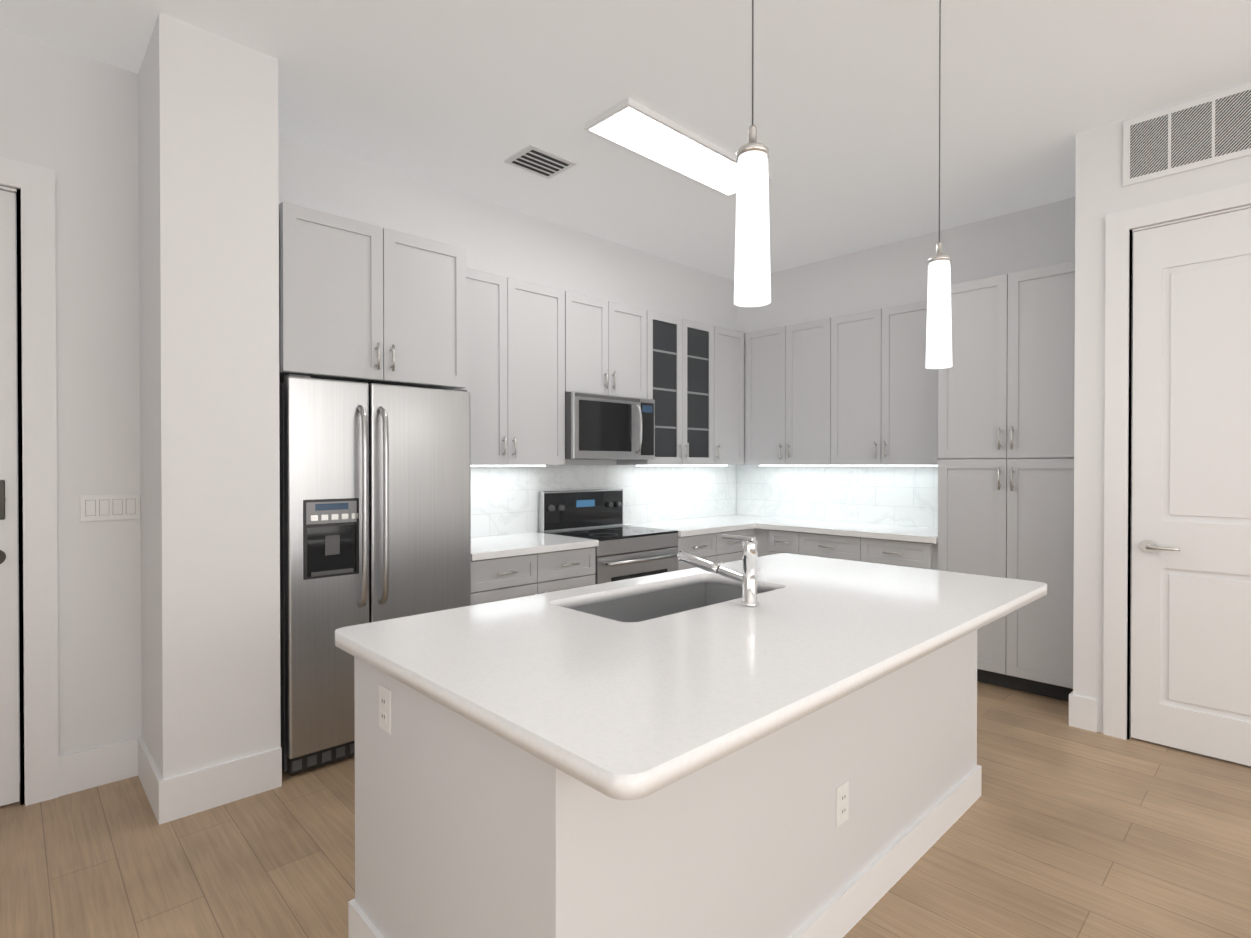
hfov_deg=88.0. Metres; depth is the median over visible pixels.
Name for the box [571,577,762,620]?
sink
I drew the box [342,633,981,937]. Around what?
kitchen island
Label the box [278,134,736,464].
wall
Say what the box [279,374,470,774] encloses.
fridge
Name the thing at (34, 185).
door frame
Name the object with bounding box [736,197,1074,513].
wall
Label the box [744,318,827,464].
upper cabinet
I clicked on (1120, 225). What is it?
door frame
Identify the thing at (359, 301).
upper cabinet
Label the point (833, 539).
base cabinet
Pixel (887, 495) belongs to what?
tile backsplash
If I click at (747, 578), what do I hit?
faucet
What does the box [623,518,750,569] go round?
base cabinet
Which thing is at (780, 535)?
base cabinet
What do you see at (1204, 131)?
air vent
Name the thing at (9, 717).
entry door
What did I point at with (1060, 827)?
floor
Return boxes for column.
[138,12,280,778]
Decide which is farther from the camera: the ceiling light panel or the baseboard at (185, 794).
the ceiling light panel
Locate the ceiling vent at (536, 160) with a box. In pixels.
[504,144,576,178]
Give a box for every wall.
[0,28,141,803]
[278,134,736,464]
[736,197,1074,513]
[1073,81,1250,738]
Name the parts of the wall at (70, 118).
four-gang light switch plate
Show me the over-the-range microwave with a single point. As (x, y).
(603, 427)
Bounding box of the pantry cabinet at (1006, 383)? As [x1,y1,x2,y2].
[938,261,1074,700]
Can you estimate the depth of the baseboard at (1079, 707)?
3.42 m
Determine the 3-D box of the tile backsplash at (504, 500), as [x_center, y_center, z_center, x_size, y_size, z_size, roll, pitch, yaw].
[-0.111,0.205,5.080,3.254,0.474,0.010,0,1,-44]
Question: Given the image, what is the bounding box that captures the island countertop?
[335,553,1046,808]
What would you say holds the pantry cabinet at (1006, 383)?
on the floor
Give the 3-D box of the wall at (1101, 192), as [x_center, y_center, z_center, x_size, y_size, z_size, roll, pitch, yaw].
[3.993,-0.191,1.847,0.120,3.140,4.530,0,1,-44]
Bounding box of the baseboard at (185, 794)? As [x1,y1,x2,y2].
[171,747,281,820]
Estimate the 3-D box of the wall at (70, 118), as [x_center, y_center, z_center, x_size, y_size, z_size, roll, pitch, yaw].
[-3.612,-0.189,1.623,3.850,3.140,0.129,0,1,-44]
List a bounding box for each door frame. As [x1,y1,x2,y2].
[0,157,58,805]
[1103,182,1250,739]
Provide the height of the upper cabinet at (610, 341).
0.676 m
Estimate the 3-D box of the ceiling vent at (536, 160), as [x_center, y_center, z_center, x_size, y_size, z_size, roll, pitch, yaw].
[-0.490,-1.766,3.736,0.320,0.012,0.270,0,1,-44]
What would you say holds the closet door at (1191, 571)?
in the wall at (1101, 192)
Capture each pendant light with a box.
[734,0,770,306]
[926,0,951,368]
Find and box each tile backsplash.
[470,465,737,537]
[738,465,937,527]
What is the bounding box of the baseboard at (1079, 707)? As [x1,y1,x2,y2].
[1069,691,1090,727]
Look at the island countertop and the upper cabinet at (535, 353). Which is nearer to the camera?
the island countertop
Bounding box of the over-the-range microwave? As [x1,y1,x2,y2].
[565,392,654,459]
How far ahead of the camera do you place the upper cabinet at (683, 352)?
5.16 m
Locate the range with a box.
[539,488,677,583]
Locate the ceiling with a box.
[0,0,1250,280]
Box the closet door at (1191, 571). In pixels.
[1131,208,1250,765]
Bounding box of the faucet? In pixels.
[677,534,758,606]
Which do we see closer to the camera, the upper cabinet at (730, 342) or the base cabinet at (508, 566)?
the base cabinet at (508, 566)
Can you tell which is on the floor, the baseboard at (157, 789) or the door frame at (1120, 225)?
the baseboard at (157, 789)
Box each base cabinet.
[471,532,598,604]
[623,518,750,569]
[767,518,830,554]
[795,521,890,560]
[859,525,937,569]
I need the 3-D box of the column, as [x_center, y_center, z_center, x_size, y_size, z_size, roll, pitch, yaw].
[-1.930,-0.198,2.953,0.420,3.140,0.810,0,1,-44]
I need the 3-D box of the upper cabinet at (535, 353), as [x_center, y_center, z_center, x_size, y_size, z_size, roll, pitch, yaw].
[-0.846,-0.610,4.142,0.903,1.165,0.338,0,1,-44]
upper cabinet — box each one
[279,202,465,389]
[462,268,569,466]
[570,292,649,398]
[617,311,717,465]
[718,327,743,465]
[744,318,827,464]
[828,301,938,464]
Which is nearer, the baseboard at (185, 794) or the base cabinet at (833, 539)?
the baseboard at (185, 794)
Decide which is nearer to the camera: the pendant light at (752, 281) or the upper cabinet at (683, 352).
the pendant light at (752, 281)
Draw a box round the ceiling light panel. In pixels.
[584,97,771,195]
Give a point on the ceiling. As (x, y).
(876, 122)
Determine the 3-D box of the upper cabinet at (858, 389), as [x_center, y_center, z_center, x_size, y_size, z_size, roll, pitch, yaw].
[2.027,-0.615,4.945,0.338,1.165,0.820,0,1,-44]
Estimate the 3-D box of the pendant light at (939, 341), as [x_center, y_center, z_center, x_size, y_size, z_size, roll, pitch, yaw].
[1.126,-1.065,2.324,0.124,1.398,0.124,0,1,-44]
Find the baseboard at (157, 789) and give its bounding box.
[131,737,170,824]
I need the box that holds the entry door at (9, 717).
[0,190,19,805]
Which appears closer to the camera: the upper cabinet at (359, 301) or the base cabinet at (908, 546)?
the upper cabinet at (359, 301)
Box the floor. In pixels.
[0,681,1250,937]
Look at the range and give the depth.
4.55 m
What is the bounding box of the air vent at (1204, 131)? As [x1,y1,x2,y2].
[1123,83,1250,186]
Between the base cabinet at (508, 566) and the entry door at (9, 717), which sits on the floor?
the base cabinet at (508, 566)

